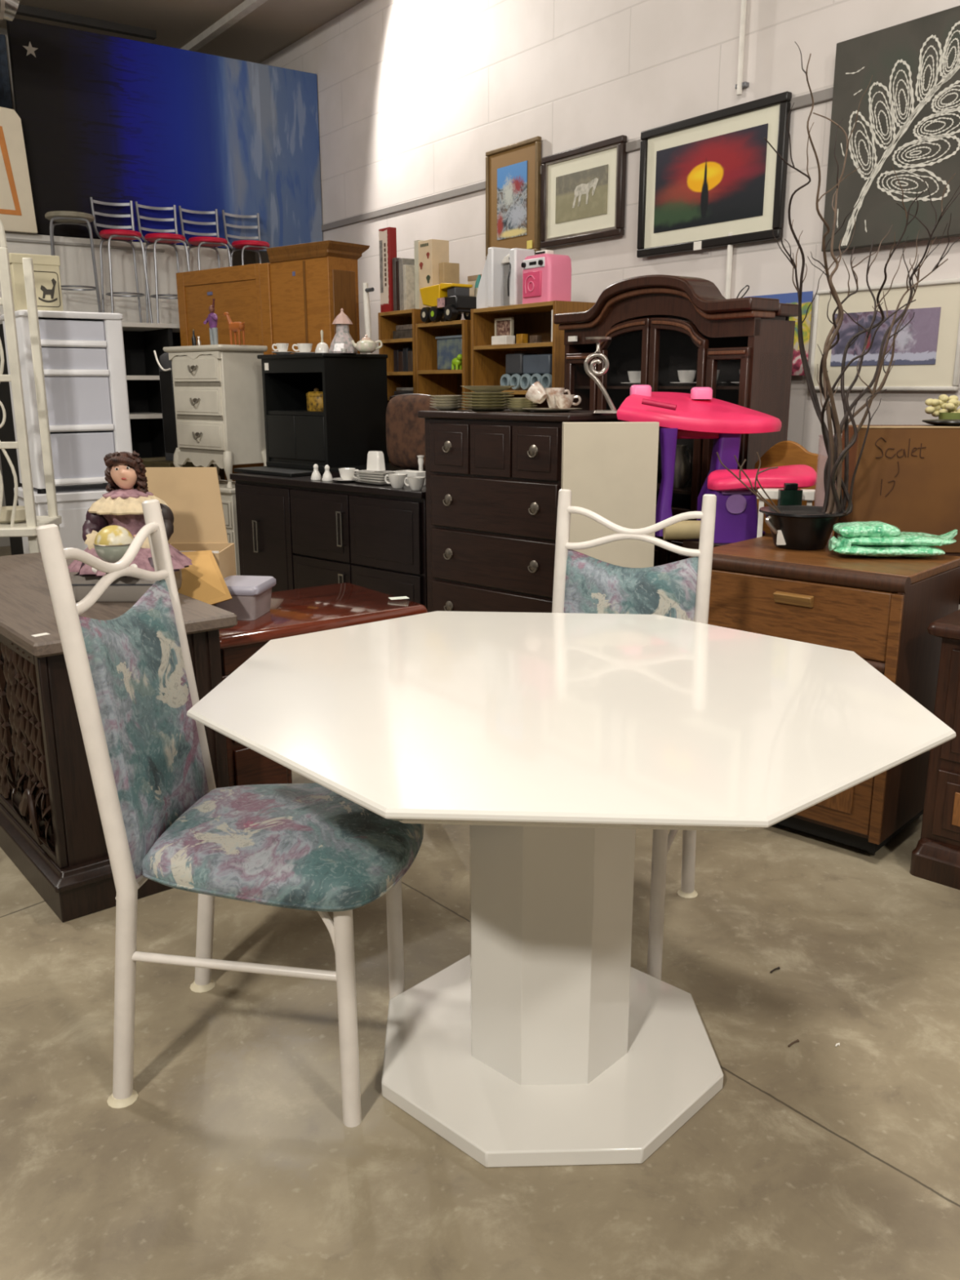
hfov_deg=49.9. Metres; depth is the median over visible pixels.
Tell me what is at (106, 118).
canvas
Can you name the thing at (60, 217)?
bar stool
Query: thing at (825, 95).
trim
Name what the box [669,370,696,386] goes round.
teacup
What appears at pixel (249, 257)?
wall
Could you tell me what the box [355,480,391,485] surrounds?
plate
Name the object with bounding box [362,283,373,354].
desk lamp
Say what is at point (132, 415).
shelf
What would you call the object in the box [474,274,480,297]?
toy
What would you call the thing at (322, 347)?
bell
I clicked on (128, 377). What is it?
shelf
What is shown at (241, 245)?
bar chair
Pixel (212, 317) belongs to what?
figurine
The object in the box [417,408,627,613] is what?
dresser
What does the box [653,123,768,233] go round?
artwork
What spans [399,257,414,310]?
book
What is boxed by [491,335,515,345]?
box
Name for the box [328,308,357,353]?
ornament
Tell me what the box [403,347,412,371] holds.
book
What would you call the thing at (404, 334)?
game box
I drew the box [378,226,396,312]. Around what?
game box
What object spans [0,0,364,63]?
ceiling
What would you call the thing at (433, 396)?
plate
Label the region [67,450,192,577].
doll
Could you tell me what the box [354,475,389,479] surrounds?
plate
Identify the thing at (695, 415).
toy playset
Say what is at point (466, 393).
plate
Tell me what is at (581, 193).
artwork
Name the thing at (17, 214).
framed picture
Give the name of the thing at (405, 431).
chair back
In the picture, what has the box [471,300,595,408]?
bookcase
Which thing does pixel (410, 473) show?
serving dish
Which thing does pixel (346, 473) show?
cup
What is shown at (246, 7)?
trim
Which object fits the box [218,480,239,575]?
base cabinet
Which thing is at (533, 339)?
block
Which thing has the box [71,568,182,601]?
case
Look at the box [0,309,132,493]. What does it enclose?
shelving unit
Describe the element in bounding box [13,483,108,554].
base cabinet
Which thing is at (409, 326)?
game box
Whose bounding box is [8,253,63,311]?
gift box
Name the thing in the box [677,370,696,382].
bowl
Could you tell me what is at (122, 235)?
bar chair
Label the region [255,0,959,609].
wall
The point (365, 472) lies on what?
plate
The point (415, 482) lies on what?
cup
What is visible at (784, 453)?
headboard
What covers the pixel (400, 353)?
book
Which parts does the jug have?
handle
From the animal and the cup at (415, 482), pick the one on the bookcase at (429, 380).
the animal
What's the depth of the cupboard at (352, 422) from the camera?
5.76 m
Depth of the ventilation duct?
5.82 m
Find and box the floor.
[0,546,959,1279]
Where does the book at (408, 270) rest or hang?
on the bookcase at (388, 322)
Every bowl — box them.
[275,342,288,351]
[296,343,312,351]
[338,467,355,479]
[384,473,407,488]
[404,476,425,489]
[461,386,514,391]
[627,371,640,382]
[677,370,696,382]
[716,369,720,380]
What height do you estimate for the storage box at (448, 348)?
0.185 m
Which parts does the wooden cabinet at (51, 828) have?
frame, fluted panel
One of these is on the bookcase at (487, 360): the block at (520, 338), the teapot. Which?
the block at (520, 338)
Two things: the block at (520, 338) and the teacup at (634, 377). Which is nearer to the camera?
the teacup at (634, 377)
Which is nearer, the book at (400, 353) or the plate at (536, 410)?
the plate at (536, 410)
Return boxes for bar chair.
[89,196,153,323]
[134,201,190,323]
[177,205,231,270]
[222,209,269,266]
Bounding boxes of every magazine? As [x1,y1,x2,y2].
[394,391,413,395]
[395,387,413,391]
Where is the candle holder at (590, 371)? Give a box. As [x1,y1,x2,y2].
[583,336,617,413]
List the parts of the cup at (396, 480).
handle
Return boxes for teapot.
[351,334,382,352]
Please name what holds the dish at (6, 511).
on the frame at (28, 528)
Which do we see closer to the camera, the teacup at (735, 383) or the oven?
the teacup at (735, 383)
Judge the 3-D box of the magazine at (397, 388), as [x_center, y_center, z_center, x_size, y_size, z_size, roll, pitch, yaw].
[-0.384,-1.530,6.295,0.160,0.020,0.230,-10,17,-34]
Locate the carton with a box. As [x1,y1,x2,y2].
[833,425,959,552]
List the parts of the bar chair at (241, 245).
post, leg, leg, seat, leg, post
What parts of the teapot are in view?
spout, lid, handle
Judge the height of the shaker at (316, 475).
0.077 m
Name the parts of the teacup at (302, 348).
handle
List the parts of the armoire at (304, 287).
crown, panel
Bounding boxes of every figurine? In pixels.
[203,298,217,344]
[223,311,244,345]
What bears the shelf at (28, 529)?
attached to the frame at (28, 528)
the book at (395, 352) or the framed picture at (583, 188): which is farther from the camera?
the book at (395, 352)
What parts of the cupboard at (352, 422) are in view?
door, door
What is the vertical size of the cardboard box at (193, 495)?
0.417 m
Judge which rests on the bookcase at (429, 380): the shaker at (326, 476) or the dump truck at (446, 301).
the dump truck at (446, 301)
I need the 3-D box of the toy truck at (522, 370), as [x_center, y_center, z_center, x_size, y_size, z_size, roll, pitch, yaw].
[0.282,-1.378,5.298,0.137,0.185,0.424,-10,17,-34]
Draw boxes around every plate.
[353,469,395,475]
[354,472,388,477]
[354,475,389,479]
[355,477,389,482]
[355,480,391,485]
[429,395,463,398]
[429,400,462,404]
[429,403,464,406]
[430,398,462,400]
[430,405,462,409]
[461,391,514,395]
[461,395,514,398]
[461,400,509,404]
[461,403,509,407]
[462,397,509,401]
[462,406,509,410]
[506,397,529,400]
[506,400,533,403]
[506,402,536,404]
[506,404,537,407]
[506,407,537,411]
[521,408,582,412]
[922,419,959,426]
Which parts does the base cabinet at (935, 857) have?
door panel, door panel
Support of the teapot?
on the cupboard at (352, 422)
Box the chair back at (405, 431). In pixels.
[386,393,442,470]
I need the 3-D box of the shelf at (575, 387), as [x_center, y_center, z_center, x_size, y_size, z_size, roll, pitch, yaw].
[0.806,-1.078,4.403,0.180,0.012,1.040,-10,17,-34]
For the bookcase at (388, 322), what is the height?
1.690 m
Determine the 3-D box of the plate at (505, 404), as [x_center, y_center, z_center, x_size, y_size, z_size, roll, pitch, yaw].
[0.032,-0.931,4.104,0.215,0.014,0.215,0,14,0]
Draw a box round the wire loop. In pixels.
[736,284,749,297]
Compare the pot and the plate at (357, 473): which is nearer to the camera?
the pot
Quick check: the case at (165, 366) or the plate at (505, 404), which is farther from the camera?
the case at (165, 366)
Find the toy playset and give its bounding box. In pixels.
[616,384,817,542]
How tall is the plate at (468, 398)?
0.014 m
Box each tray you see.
[233,461,324,477]
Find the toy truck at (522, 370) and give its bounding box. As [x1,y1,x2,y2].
[500,353,552,390]
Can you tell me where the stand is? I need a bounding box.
[756,488,815,537]
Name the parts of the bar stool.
leg, leg, seat, leg, leg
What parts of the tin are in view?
lid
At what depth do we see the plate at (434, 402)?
4.18 m
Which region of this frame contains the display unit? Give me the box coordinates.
[0,319,181,555]
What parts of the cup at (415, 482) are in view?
handle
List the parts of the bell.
handle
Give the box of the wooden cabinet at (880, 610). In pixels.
[688,536,959,854]
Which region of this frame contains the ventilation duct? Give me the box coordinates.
[0,0,20,22]
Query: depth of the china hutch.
4.20 m
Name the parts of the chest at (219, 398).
leg, handle, handle, drawer, handle, drawer, drawer, leg, leg, leg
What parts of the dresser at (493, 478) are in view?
handle, handle, handle, handle, drawer, drawer, drawer, drawer, drawer, handle, handle, handle, drawer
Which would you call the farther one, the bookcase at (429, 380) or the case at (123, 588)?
the bookcase at (429, 380)
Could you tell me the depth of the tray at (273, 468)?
5.45 m
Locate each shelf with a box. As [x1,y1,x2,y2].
[0,515,62,537]
[126,375,159,380]
[128,412,162,418]
[573,386,738,389]
[656,483,691,494]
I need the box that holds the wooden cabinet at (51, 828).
[0,552,237,922]
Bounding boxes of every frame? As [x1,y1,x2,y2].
[0,219,62,553]
[494,317,513,336]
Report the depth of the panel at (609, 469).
3.53 m
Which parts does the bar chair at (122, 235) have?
post, leg, leg, seat, leg, post, leg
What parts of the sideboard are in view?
handle, door, door, door, handle, handle, door, door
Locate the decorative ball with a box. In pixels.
[93,524,133,563]
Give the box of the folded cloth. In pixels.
[828,520,957,557]
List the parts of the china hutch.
panel, door, door, door, cornice moulding, cornice, door, door, panel, door, panel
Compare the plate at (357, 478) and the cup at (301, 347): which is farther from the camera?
the cup at (301, 347)
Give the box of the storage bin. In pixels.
[213,575,275,620]
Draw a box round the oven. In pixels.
[520,249,571,303]
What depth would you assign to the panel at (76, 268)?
7.21 m
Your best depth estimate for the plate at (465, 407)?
4.03 m
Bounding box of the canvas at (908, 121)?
[821,5,959,252]
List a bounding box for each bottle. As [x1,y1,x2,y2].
[191,328,196,345]
[196,336,200,345]
[777,483,803,505]
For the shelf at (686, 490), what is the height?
0.012 m
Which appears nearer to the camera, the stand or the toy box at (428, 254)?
the stand
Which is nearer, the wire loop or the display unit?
the wire loop
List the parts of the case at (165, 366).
panel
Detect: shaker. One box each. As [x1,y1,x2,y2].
[311,463,321,479]
[321,464,333,480]
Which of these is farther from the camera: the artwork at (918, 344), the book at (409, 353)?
the book at (409, 353)
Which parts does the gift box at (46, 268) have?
lid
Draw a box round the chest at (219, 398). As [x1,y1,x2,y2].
[163,344,267,488]
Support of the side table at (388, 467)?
on the floor
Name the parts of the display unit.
panel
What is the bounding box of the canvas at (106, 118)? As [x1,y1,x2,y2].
[6,17,322,252]
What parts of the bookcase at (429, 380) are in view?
shelf, shelf, panel, panel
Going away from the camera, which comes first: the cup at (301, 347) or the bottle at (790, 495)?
the bottle at (790, 495)
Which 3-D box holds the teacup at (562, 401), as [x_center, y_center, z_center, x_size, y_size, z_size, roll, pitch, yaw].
[0.323,-0.902,3.901,0.080,0.050,0.093,-13,19,-43]
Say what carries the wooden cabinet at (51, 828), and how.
on the floor
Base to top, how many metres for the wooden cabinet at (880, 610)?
0.790 m
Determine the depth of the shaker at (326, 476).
5.01 m
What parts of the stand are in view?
leg, leg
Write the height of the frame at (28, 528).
1.871 m
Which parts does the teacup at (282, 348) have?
handle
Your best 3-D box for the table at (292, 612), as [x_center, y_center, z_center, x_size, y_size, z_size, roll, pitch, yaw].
[-0.586,0.186,3.268,0.700,0.600,0.500,-10,17,-36]
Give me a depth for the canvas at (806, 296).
4.61 m
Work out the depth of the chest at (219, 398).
5.98 m
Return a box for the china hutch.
[553,274,798,566]
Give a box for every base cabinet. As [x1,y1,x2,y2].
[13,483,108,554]
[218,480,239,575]
[909,609,959,889]
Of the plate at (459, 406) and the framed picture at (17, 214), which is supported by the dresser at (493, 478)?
the plate at (459, 406)
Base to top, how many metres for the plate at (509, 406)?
0.014 m
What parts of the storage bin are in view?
lid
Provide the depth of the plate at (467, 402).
4.03 m
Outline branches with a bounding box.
[715,41,959,550]
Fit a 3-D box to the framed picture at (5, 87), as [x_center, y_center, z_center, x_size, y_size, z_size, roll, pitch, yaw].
[-3.771,-4.202,7.546,0.600,0.500,0.033,-10,17,-34]
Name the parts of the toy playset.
leg, leg, seat, seat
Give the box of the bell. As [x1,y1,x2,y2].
[315,329,328,352]
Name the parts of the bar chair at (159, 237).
post, leg, leg, seat, leg, post, leg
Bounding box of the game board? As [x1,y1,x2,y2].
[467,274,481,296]
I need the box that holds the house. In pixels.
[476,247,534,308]
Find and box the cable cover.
[724,232,733,298]
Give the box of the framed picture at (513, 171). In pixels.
[485,136,541,259]
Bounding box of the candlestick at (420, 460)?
[417,455,424,471]
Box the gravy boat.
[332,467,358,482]
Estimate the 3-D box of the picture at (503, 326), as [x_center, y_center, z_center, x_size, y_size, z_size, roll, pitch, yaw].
[0.129,-1.634,5.470,0.006,0.116,0.126,-10,17,-34]
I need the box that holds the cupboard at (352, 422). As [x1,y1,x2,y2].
[257,352,388,467]
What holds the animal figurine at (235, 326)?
on the chest at (219, 398)
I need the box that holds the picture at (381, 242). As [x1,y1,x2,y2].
[379,240,383,293]
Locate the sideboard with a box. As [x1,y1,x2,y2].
[229,471,427,609]
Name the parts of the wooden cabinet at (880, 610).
handle, drawer, door, door panel, rounded rail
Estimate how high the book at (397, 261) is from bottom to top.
0.290 m
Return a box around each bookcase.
[377,308,438,462]
[414,320,471,410]
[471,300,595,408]
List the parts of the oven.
knob, door, control panel, knob, handle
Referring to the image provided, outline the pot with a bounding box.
[759,505,846,550]
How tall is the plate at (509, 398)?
0.014 m
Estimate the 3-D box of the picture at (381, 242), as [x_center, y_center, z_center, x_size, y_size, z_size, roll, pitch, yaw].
[-0.600,-2.266,6.262,0.002,0.300,0.034,-10,17,-34]
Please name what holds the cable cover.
attached to the wall at (413, 95)
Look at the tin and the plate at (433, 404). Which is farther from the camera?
the tin
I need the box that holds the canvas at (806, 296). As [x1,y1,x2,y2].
[746,291,813,375]
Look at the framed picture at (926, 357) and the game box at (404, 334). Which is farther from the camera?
the game box at (404, 334)
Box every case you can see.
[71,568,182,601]
[153,350,177,461]
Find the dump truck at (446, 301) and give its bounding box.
[419,283,476,323]
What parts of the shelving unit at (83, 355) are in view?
panel, drawer, drawer, drawer, drawer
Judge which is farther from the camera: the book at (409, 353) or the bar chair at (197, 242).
the bar chair at (197, 242)
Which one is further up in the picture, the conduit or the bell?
the conduit
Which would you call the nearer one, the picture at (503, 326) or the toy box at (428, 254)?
the picture at (503, 326)
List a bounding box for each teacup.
[271,342,293,354]
[292,343,315,353]
[525,381,546,404]
[545,387,570,408]
[554,394,581,408]
[621,371,640,386]
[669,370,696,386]
[693,369,727,386]
[730,368,740,385]
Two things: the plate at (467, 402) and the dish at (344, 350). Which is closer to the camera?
the plate at (467, 402)
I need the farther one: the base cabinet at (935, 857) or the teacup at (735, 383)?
the teacup at (735, 383)
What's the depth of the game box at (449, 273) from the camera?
5.96 m
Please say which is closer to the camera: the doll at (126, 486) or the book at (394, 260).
the doll at (126, 486)
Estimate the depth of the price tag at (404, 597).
3.30 m
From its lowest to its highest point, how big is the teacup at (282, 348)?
0.060 m
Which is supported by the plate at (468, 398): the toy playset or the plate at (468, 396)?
the plate at (468, 396)
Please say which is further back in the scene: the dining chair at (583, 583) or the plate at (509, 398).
the plate at (509, 398)
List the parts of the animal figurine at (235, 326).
leg, leg, leg, leg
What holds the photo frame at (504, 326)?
on the bookcase at (487, 360)
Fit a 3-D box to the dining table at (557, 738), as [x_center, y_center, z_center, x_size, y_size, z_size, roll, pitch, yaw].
[0.133,0.438,1.931,1.226,0.750,1.199,0,14,0]
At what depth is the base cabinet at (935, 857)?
2.65 m
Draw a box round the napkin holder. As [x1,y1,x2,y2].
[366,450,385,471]
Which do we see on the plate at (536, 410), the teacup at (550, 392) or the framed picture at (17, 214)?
the teacup at (550, 392)
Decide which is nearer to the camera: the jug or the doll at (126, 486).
the doll at (126, 486)
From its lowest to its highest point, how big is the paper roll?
0.066 m
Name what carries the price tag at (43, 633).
on the wooden cabinet at (51, 828)
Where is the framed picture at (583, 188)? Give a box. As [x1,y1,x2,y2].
[540,134,626,248]
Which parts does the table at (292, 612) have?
drawer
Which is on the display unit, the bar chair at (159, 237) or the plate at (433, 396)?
the bar chair at (159, 237)
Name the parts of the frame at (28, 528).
rail, rail, post, post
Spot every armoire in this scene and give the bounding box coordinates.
[176,263,263,480]
[258,240,369,355]
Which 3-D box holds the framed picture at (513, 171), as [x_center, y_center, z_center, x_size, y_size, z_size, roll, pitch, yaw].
[0.191,-2.591,6.094,0.030,0.621,0.508,-10,17,-34]
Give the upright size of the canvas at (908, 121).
0.806 m
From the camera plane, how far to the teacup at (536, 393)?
3.88 m
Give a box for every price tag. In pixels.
[31,632,49,636]
[388,595,408,599]
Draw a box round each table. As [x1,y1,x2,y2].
[141,457,225,479]
[186,610,955,1167]
[218,582,427,786]
[328,462,425,473]
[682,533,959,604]
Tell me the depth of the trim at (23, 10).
7.44 m
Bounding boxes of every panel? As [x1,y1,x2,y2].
[0,231,229,324]
[560,422,659,568]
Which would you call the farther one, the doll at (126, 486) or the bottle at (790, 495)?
the bottle at (790, 495)
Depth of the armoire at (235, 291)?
6.74 m
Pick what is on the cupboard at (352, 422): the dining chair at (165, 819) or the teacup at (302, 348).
the teacup at (302, 348)
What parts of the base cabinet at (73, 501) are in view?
drawer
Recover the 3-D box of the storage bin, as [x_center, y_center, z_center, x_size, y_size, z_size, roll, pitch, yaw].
[-0.701,-0.126,3.063,0.153,0.102,0.180,2,14,8]
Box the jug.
[673,444,692,488]
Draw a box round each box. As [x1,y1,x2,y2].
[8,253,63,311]
[145,466,236,605]
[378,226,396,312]
[392,329,412,338]
[395,324,412,330]
[413,239,448,309]
[435,334,462,369]
[439,262,459,321]
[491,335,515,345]
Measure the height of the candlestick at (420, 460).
0.128 m
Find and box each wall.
[0,27,255,546]
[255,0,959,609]
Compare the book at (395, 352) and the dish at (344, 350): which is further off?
the book at (395, 352)
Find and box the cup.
[585,336,611,352]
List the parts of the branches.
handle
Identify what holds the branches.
on the wooden cabinet at (880, 610)
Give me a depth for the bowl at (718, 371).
4.17 m
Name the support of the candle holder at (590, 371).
on the dresser at (493, 478)
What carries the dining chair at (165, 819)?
on the floor
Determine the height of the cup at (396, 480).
0.060 m
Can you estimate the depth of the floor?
1.87 m
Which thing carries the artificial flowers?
on the plate at (935, 422)
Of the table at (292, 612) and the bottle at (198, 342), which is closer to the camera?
the table at (292, 612)
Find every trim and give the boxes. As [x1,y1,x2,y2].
[16,4,156,39]
[180,0,267,51]
[321,87,833,231]
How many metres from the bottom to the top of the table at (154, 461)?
0.800 m
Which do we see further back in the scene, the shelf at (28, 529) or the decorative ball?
the shelf at (28, 529)
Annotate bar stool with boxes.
[44,210,102,312]
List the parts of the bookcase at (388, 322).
panel, shelf, shelf, shelf, panel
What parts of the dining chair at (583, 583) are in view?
leg, backrest, leg, leg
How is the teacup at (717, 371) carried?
on the china hutch
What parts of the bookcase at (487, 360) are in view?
panel, shelf, shelf, shelf, panel, panel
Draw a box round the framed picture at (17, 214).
[0,106,37,233]
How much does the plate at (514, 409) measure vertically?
0.014 m
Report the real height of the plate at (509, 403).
0.014 m
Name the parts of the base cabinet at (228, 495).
drawer, drawer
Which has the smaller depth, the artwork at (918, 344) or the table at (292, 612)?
the table at (292, 612)
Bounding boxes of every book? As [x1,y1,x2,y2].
[392,257,399,311]
[393,350,403,372]
[395,260,399,311]
[398,351,403,371]
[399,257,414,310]
[403,264,415,310]
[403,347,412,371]
[407,351,413,371]
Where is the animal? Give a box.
[451,354,462,369]
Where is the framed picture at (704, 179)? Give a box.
[636,91,791,257]
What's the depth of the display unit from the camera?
7.48 m
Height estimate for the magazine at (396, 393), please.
0.035 m
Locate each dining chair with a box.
[35,498,423,1127]
[551,488,716,980]
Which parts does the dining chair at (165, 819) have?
leg, seat rail, backrest, leg, seat, leg, leg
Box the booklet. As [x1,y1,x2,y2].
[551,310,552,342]
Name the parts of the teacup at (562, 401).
handle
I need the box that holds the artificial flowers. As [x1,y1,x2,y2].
[924,394,959,419]
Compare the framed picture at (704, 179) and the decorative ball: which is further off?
the framed picture at (704, 179)
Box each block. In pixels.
[515,333,528,343]
[529,335,542,342]
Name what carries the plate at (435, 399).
on the plate at (434, 402)
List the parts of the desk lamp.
switch arm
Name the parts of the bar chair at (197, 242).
post, leg, leg, seat, leg, post, leg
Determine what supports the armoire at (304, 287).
on the floor
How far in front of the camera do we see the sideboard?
4.97 m
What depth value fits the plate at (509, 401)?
3.99 m
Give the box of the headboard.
[754,440,835,539]
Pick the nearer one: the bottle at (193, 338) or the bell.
the bell
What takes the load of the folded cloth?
on the wooden cabinet at (880, 610)
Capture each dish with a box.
[0,506,26,523]
[341,348,346,352]
[393,470,426,485]
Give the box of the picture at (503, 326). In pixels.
[497,320,510,336]
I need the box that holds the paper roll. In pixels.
[662,520,700,539]
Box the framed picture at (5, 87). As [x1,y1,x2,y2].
[0,34,12,109]
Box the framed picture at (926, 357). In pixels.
[809,277,959,391]
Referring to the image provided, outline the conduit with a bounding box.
[735,0,749,95]
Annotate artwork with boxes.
[497,160,527,239]
[555,164,608,223]
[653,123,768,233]
[830,306,941,366]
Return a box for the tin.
[306,387,323,411]
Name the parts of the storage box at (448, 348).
lid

